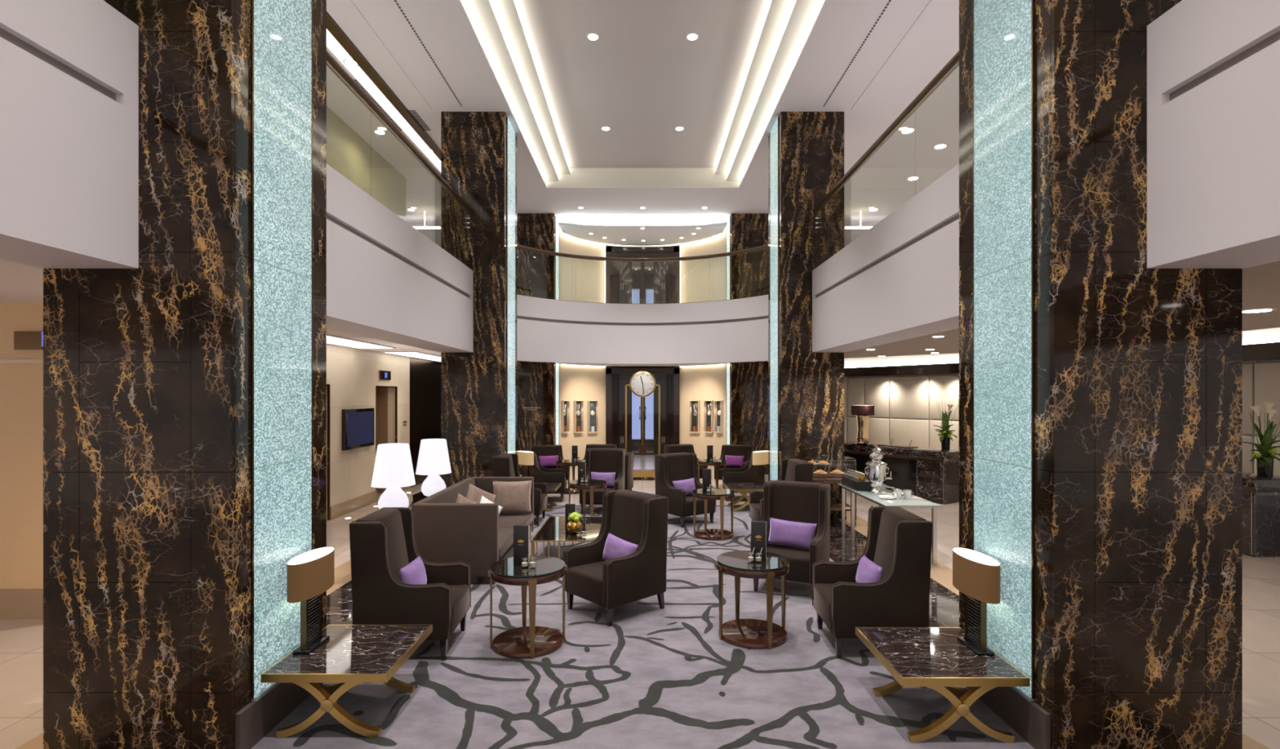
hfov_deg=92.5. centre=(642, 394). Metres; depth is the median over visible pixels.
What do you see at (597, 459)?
chair
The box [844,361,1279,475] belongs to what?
panelling
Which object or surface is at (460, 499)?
cushion
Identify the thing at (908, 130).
recessed light
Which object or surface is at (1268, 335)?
wall
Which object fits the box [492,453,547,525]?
chair
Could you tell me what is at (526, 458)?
lamp
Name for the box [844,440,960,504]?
reception desk
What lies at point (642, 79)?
ceiling
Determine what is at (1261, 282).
ceiling
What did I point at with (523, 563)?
jar
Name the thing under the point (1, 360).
trim
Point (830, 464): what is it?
glass shelf
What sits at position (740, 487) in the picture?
marble table
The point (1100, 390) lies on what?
marble column
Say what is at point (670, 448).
armchair
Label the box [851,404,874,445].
desk lamp
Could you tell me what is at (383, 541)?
chair
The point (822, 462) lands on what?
plate
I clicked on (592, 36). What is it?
recessed light
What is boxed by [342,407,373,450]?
wall screen
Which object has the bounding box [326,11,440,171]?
ceiling light slot
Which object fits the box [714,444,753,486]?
armchair
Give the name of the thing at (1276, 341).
light
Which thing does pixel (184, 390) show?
marble column
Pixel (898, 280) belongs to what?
balcony
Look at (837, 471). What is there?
plate
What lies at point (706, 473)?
holder
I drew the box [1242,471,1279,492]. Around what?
countertop
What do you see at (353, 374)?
wall
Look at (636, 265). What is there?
door
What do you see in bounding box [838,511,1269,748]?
trim
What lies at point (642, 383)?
clock
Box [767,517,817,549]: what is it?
lumbar pillow
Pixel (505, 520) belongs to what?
seat cushion
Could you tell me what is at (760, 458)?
lamp
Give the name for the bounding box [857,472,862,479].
jam jar
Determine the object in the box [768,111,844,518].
marble column
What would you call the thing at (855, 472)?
jam jar
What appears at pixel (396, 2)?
ceiling vent
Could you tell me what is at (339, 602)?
trim
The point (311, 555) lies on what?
diffuser
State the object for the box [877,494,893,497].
saucer
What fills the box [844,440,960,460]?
countertop
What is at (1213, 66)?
balcony
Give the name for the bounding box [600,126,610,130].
recessed light
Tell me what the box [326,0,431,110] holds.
ceiling
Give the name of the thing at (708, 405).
display case
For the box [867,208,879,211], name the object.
recessed light
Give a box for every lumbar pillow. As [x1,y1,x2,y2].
[399,555,426,584]
[538,455,559,466]
[591,471,615,486]
[602,532,638,559]
[671,477,695,494]
[724,454,744,466]
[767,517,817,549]
[855,555,883,582]
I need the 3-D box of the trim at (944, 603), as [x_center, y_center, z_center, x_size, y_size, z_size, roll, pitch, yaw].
[2.850,2.098,5.300,0.900,0.004,12.600,0,0,0]
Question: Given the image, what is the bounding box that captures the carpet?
[251,506,1034,748]
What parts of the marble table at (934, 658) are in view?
curved leg, gold frame, curved leg, curved leg, curved leg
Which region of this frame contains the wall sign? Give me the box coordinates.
[13,331,43,349]
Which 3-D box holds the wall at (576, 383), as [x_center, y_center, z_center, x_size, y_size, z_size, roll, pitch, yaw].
[0.000,-1.350,18.012,5.002,6.900,1.524,0,0,0]
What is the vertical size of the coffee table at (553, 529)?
0.400 m
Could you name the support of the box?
on the buffet table at (915, 502)
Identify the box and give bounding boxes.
[885,486,895,489]
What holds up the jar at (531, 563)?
on the round side table at (532, 641)
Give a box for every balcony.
[0,0,138,268]
[326,50,473,351]
[516,244,768,364]
[812,50,959,351]
[1146,0,1279,268]
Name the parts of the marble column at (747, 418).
backlit glass panel, edge trim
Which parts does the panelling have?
padded panel, padded panel, padded panel, padded panel, padded panel, padded panel, padded panel, padded panel, padded panel, padded panel, padded panel, padded panel, padded panel, padded panel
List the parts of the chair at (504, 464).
backrest, panel, panel, leg, leg, seat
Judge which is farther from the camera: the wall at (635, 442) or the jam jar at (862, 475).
the wall at (635, 442)
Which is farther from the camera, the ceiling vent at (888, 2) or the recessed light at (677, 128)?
the recessed light at (677, 128)
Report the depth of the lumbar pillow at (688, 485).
10.07 m
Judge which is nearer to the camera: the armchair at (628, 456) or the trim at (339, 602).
the trim at (339, 602)
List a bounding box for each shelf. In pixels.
[813,462,849,465]
[830,502,856,511]
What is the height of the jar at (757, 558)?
0.124 m
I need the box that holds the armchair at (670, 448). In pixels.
[664,444,705,478]
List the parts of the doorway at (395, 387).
door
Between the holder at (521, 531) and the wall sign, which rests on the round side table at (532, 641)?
the holder at (521, 531)
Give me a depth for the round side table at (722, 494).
8.95 m
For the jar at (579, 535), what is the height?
0.116 m
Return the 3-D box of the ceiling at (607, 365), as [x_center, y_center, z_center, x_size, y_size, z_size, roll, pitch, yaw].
[0.000,-1.435,17.843,6.000,1.130,10.713,0,0,0]
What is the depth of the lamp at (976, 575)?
4.01 m
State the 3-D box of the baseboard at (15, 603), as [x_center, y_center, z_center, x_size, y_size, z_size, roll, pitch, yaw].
[-8.725,1.962,5.747,6.550,0.276,0.025,0,0,0]
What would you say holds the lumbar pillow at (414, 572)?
on the chair at (383, 541)
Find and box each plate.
[813,469,826,473]
[816,460,829,464]
[830,469,844,473]
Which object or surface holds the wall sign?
attached to the wall at (21, 384)
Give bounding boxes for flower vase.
[933,401,959,449]
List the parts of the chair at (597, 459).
panel, seat, backrest, panel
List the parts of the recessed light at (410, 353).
frame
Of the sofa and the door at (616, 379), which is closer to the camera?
the sofa
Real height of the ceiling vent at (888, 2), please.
0.007 m
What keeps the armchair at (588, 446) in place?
on the floor at (21, 640)
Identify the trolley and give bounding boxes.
[804,456,856,525]
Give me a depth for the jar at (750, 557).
5.24 m
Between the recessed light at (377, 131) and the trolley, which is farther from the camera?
the recessed light at (377, 131)
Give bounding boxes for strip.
[561,364,604,366]
[680,247,680,302]
[681,364,724,366]
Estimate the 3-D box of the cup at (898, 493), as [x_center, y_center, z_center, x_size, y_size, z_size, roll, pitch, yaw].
[3.316,1.292,7.947,0.115,0.115,0.106,0,0,40]
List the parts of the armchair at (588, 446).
backrest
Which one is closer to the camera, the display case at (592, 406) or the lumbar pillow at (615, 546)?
the lumbar pillow at (615, 546)
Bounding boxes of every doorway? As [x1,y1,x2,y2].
[326,383,329,519]
[375,385,397,490]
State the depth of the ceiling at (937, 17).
8.57 m
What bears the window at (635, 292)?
in the door at (636, 265)
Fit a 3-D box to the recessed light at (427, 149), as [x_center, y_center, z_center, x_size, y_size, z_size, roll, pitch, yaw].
[-4.185,-4.780,11.996,0.216,0.008,0.216,0,0,0]
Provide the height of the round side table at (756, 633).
0.660 m
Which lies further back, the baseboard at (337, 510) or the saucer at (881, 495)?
the baseboard at (337, 510)
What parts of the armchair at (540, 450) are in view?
backrest, panel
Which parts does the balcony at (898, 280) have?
handrail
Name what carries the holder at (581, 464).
on the round side table at (592, 484)
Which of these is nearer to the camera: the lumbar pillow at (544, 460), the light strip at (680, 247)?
the lumbar pillow at (544, 460)
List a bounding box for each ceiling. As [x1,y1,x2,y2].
[0,259,440,355]
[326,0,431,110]
[326,0,959,247]
[558,222,727,246]
[844,260,1279,358]
[850,0,959,110]
[880,16,959,110]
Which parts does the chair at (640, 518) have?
leg, seat, panel, leg, backrest, panel, leg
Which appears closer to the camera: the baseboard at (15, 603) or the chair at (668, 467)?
the baseboard at (15, 603)
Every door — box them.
[605,246,679,303]
[605,368,679,454]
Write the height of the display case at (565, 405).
0.917 m
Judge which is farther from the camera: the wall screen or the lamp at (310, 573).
the wall screen
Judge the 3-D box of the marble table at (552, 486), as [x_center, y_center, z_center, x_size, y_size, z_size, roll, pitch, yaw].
[-1.940,1.887,11.340,0.760,0.409,0.800,0,0,0]
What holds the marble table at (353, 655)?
on the carpet
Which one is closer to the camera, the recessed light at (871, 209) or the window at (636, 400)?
the recessed light at (871, 209)
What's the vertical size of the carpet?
0.014 m
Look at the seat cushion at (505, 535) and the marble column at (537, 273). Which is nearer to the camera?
the seat cushion at (505, 535)
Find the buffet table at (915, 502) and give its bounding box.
[838,483,942,564]
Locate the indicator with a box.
[379,369,391,379]
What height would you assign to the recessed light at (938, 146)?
0.008 m
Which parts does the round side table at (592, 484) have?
leg, leg, leg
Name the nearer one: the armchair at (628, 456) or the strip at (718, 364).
the armchair at (628, 456)
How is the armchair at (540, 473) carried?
on the floor at (21, 640)
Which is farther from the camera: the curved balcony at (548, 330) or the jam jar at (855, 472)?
the curved balcony at (548, 330)
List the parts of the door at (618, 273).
panel, panel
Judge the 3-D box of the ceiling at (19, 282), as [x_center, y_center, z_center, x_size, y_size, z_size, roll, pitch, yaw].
[-7.675,-0.892,5.650,8.650,0.045,21.300,0,0,0]
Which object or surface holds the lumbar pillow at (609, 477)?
on the chair at (597, 459)
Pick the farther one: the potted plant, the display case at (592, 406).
the display case at (592, 406)
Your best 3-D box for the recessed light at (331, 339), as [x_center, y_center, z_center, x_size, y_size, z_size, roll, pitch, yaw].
[-4.850,-0.857,8.800,0.680,0.025,4.800,0,0,0]
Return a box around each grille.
[352,78,402,130]
[386,83,431,130]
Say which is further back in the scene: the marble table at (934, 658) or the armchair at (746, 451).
the armchair at (746, 451)
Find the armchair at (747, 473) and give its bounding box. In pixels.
[722,453,756,501]
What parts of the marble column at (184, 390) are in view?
edge trim, backlit glass panel, edge trim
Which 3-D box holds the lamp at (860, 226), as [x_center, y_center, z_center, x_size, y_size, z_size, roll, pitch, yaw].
[5.700,-4.575,16.030,0.800,0.450,0.060,0,0,0]
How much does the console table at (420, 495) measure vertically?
0.711 m
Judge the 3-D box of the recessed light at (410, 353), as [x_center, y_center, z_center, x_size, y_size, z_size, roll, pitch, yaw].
[-4.850,-0.857,13.900,0.680,0.025,3.400,0,0,0]
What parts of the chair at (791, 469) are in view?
seat, panel, backrest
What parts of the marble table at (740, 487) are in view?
curved leg, curved leg, gold frame, curved leg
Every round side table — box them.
[488,555,567,658]
[555,459,585,493]
[568,479,607,515]
[692,488,734,540]
[697,458,726,488]
[716,550,789,649]
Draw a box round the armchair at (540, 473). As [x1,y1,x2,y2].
[528,453,565,502]
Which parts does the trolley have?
drawer, glass, drawer, post, post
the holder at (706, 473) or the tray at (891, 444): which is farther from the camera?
the tray at (891, 444)
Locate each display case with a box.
[560,400,569,432]
[573,400,583,432]
[586,400,598,432]
[689,400,700,432]
[703,400,713,432]
[714,400,723,432]
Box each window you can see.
[631,288,653,303]
[631,391,653,439]
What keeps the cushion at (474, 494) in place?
on the sofa
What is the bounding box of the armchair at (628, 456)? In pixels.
[624,451,634,489]
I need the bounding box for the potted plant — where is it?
[1242,401,1279,476]
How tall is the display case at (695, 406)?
0.959 m
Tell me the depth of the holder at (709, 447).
13.28 m
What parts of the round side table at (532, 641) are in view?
leg, leg, leg, leg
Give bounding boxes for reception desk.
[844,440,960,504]
[1242,471,1279,557]
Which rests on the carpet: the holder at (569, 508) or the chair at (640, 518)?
the chair at (640, 518)
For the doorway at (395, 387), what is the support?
in the wall at (353, 374)
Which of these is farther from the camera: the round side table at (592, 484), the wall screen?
the wall screen
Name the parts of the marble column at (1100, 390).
edge trim, backlit glass panel, edge trim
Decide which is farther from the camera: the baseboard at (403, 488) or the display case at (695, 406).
the display case at (695, 406)
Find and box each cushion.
[455,492,475,502]
[466,482,495,502]
[480,495,502,514]
[493,480,531,514]
[498,512,533,528]
[498,528,513,559]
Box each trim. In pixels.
[0,359,43,362]
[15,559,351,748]
[326,579,352,626]
[547,505,749,506]
[829,518,959,626]
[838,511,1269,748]
[844,342,1279,377]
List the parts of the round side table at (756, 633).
leg, leg, leg, leg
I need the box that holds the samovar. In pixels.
[864,444,892,493]
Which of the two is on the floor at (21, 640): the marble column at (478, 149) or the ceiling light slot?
the marble column at (478, 149)
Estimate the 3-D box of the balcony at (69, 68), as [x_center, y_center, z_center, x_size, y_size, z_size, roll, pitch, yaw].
[-3.145,-1.945,-0.256,0.550,2.450,7.488,0,0,0]
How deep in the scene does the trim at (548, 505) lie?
11.57 m
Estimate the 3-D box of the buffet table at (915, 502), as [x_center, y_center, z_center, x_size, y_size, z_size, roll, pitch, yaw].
[3.310,1.723,8.400,0.680,0.746,1.840,0,0,0]
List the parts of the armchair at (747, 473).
panel, panel, backrest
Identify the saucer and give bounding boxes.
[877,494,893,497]
[879,496,894,498]
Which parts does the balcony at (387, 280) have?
handrail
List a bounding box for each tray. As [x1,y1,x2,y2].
[841,475,871,490]
[876,439,918,448]
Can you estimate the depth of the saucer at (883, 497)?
8.00 m
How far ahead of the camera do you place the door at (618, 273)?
18.60 m
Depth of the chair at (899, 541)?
4.82 m
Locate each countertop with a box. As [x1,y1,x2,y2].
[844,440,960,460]
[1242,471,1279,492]
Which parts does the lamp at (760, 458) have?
lamp shade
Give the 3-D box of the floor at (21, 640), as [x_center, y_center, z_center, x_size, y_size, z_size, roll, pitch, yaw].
[0.000,2.150,9.150,24.000,0.100,28.300,0,0,0]
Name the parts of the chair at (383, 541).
backrest, panel, panel, leg, seat, leg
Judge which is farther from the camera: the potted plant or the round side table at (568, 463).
the round side table at (568, 463)
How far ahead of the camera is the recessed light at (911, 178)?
13.57 m
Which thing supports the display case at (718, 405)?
attached to the wall at (576, 383)
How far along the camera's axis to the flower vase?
12.29 m
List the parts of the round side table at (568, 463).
leg, leg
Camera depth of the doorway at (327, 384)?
10.25 m
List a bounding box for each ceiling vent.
[394,0,462,106]
[822,0,891,106]
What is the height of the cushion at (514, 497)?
0.468 m
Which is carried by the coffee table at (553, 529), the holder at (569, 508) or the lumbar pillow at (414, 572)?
the holder at (569, 508)
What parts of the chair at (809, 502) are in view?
leg, panel, seat, backrest, leg, panel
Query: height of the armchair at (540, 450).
0.909 m
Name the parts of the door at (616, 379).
panel, panel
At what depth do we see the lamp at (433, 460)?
8.25 m
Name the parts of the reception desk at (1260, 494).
panel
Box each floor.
[0,450,1279,748]
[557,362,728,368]
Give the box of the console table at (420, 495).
[352,491,427,521]
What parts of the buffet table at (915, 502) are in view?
leg, leg, frame, glass, leg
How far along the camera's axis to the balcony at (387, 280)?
6.97 m
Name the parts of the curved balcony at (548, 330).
handrail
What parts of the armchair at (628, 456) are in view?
panel, backrest, panel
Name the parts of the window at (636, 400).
daylit pane, daylit pane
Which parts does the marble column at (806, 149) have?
backlit glass panel, edge trim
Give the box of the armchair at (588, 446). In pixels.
[582,444,616,460]
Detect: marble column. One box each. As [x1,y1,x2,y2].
[43,0,326,748]
[440,111,516,488]
[516,213,559,474]
[725,213,768,474]
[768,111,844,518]
[959,0,1242,748]
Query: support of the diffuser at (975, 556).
attached to the lamp at (976, 575)
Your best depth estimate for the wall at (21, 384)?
5.76 m
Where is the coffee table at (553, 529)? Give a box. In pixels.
[530,515,601,558]
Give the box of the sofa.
[411,476,533,583]
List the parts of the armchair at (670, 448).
panel, backrest, panel, seat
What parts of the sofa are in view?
backrest, arm, arm, seat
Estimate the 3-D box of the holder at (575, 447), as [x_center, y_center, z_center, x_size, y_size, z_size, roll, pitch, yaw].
[-1.468,1.262,13.270,0.128,0.330,0.045,0,0,0]
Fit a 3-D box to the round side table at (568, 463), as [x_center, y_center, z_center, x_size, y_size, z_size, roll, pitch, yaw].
[-1.550,1.758,13.250,0.641,0.660,0.641,0,0,0]
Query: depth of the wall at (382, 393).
13.10 m
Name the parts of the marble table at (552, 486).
curved leg, gold frame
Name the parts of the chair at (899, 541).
leg, seat, leg, panel, panel, backrest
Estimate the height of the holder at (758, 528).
0.330 m
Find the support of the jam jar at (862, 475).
on the tray at (855, 484)
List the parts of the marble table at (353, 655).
curved leg, curved leg, curved leg, gold frame, curved leg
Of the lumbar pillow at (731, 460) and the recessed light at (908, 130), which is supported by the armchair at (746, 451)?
the lumbar pillow at (731, 460)
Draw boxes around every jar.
[520,551,528,566]
[528,551,537,565]
[576,527,581,537]
[746,546,755,560]
[755,546,762,560]
[853,471,858,478]
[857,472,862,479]
[860,473,865,480]
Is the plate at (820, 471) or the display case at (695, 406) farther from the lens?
the display case at (695, 406)
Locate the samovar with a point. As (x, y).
(876, 469)
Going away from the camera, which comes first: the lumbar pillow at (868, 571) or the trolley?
the lumbar pillow at (868, 571)
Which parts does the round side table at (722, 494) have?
leg, leg, leg, leg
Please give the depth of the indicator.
12.41 m
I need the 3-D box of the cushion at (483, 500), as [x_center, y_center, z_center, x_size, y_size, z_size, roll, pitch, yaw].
[-2.020,1.540,8.000,0.462,0.452,0.167,0,0,-36]
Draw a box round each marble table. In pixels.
[260,624,432,737]
[544,482,561,511]
[723,482,764,511]
[855,626,1030,742]
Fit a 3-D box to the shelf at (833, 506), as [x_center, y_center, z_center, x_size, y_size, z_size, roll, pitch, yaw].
[3.060,1.830,10.020,0.700,0.040,0.520,0,0,0]
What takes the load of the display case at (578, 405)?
attached to the wall at (576, 383)
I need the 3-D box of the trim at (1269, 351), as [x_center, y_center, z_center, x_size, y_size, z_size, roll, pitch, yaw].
[7.570,-0.645,13.564,1.472,0.250,13.427,0,0,-23]
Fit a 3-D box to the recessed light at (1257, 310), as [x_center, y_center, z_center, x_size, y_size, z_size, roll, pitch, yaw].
[5.310,-0.725,5.298,0.243,0.008,0.243,0,0,0]
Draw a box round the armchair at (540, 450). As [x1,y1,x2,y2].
[530,444,567,487]
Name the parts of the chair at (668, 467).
panel, backrest, leg, seat, panel, leg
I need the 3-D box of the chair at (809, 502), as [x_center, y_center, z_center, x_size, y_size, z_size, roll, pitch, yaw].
[1.623,1.538,6.685,0.690,1.099,0.787,0,0,27]
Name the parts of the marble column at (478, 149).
edge trim, backlit glass panel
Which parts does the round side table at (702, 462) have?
leg, leg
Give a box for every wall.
[0,302,43,588]
[324,106,440,519]
[376,386,387,493]
[559,226,725,466]
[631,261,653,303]
[631,439,653,450]
[844,327,1279,447]
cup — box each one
[893,488,903,499]
[903,488,913,499]
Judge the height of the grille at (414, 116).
0.011 m
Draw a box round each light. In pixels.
[326,333,395,348]
[342,58,358,66]
[373,128,386,134]
[382,351,440,361]
[422,147,433,152]
[563,232,721,246]
[586,32,599,40]
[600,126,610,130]
[675,126,684,130]
[685,32,698,40]
[844,341,1279,368]
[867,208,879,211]
[899,127,915,133]
[906,176,919,180]
[932,143,947,149]
[1242,308,1276,312]
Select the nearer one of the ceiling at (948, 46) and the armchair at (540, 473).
the ceiling at (948, 46)
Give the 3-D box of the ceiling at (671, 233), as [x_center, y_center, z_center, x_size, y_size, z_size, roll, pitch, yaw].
[0.000,-4.576,17.575,4.500,0.072,2.450,0,0,0]
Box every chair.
[349,506,471,660]
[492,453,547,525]
[562,488,668,626]
[579,447,625,513]
[654,452,715,527]
[749,458,813,520]
[750,480,830,599]
[812,505,932,657]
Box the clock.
[625,370,660,479]
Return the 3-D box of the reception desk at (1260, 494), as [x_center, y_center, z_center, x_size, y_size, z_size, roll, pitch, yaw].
[8.228,1.600,9.270,0.734,1.000,2.681,0,0,-1]
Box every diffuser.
[288,550,332,564]
[954,551,998,565]
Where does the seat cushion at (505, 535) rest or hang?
on the sofa
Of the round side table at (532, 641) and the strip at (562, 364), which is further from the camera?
the strip at (562, 364)
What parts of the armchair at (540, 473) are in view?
backrest, panel, panel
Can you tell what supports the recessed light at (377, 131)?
in the ceiling at (642, 79)
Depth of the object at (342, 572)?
6.82 m
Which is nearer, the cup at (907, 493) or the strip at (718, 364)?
the cup at (907, 493)
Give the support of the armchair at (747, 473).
on the floor at (21, 640)
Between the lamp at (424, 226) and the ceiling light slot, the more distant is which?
the lamp at (424, 226)
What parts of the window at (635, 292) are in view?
daylit pane, daylit pane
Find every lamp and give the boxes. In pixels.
[286,546,334,653]
[370,443,415,508]
[413,211,440,228]
[415,438,451,496]
[517,450,533,476]
[752,450,768,484]
[844,211,872,228]
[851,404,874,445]
[952,546,1000,655]
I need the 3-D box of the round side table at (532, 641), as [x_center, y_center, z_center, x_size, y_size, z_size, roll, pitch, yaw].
[-0.962,1.758,5.140,0.641,0.660,0.641,0,0,0]
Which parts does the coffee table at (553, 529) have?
leg, leg, leg, leg, leg, smoked glass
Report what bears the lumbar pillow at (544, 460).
on the armchair at (540, 450)
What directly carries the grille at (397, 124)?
attached to the ceiling light slot
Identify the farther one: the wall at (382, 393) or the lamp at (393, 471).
the wall at (382, 393)
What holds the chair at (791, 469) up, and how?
on the carpet
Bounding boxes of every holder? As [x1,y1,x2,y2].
[513,524,529,564]
[564,503,575,528]
[572,444,577,460]
[577,461,586,481]
[702,468,711,491]
[706,444,713,460]
[751,520,766,559]
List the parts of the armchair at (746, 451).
panel, seat, backrest, panel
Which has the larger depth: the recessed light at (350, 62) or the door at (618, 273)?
the door at (618, 273)
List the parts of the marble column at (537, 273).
edge trim, backlit glass panel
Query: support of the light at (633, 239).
attached to the ceiling at (671, 233)
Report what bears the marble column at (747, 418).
on the floor at (21, 640)
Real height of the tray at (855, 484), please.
0.130 m
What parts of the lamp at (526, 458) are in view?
lamp shade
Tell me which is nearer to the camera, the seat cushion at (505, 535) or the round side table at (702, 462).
the seat cushion at (505, 535)
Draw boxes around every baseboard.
[0,588,43,618]
[329,490,377,519]
[400,485,410,490]
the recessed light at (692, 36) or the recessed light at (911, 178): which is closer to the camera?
the recessed light at (692, 36)

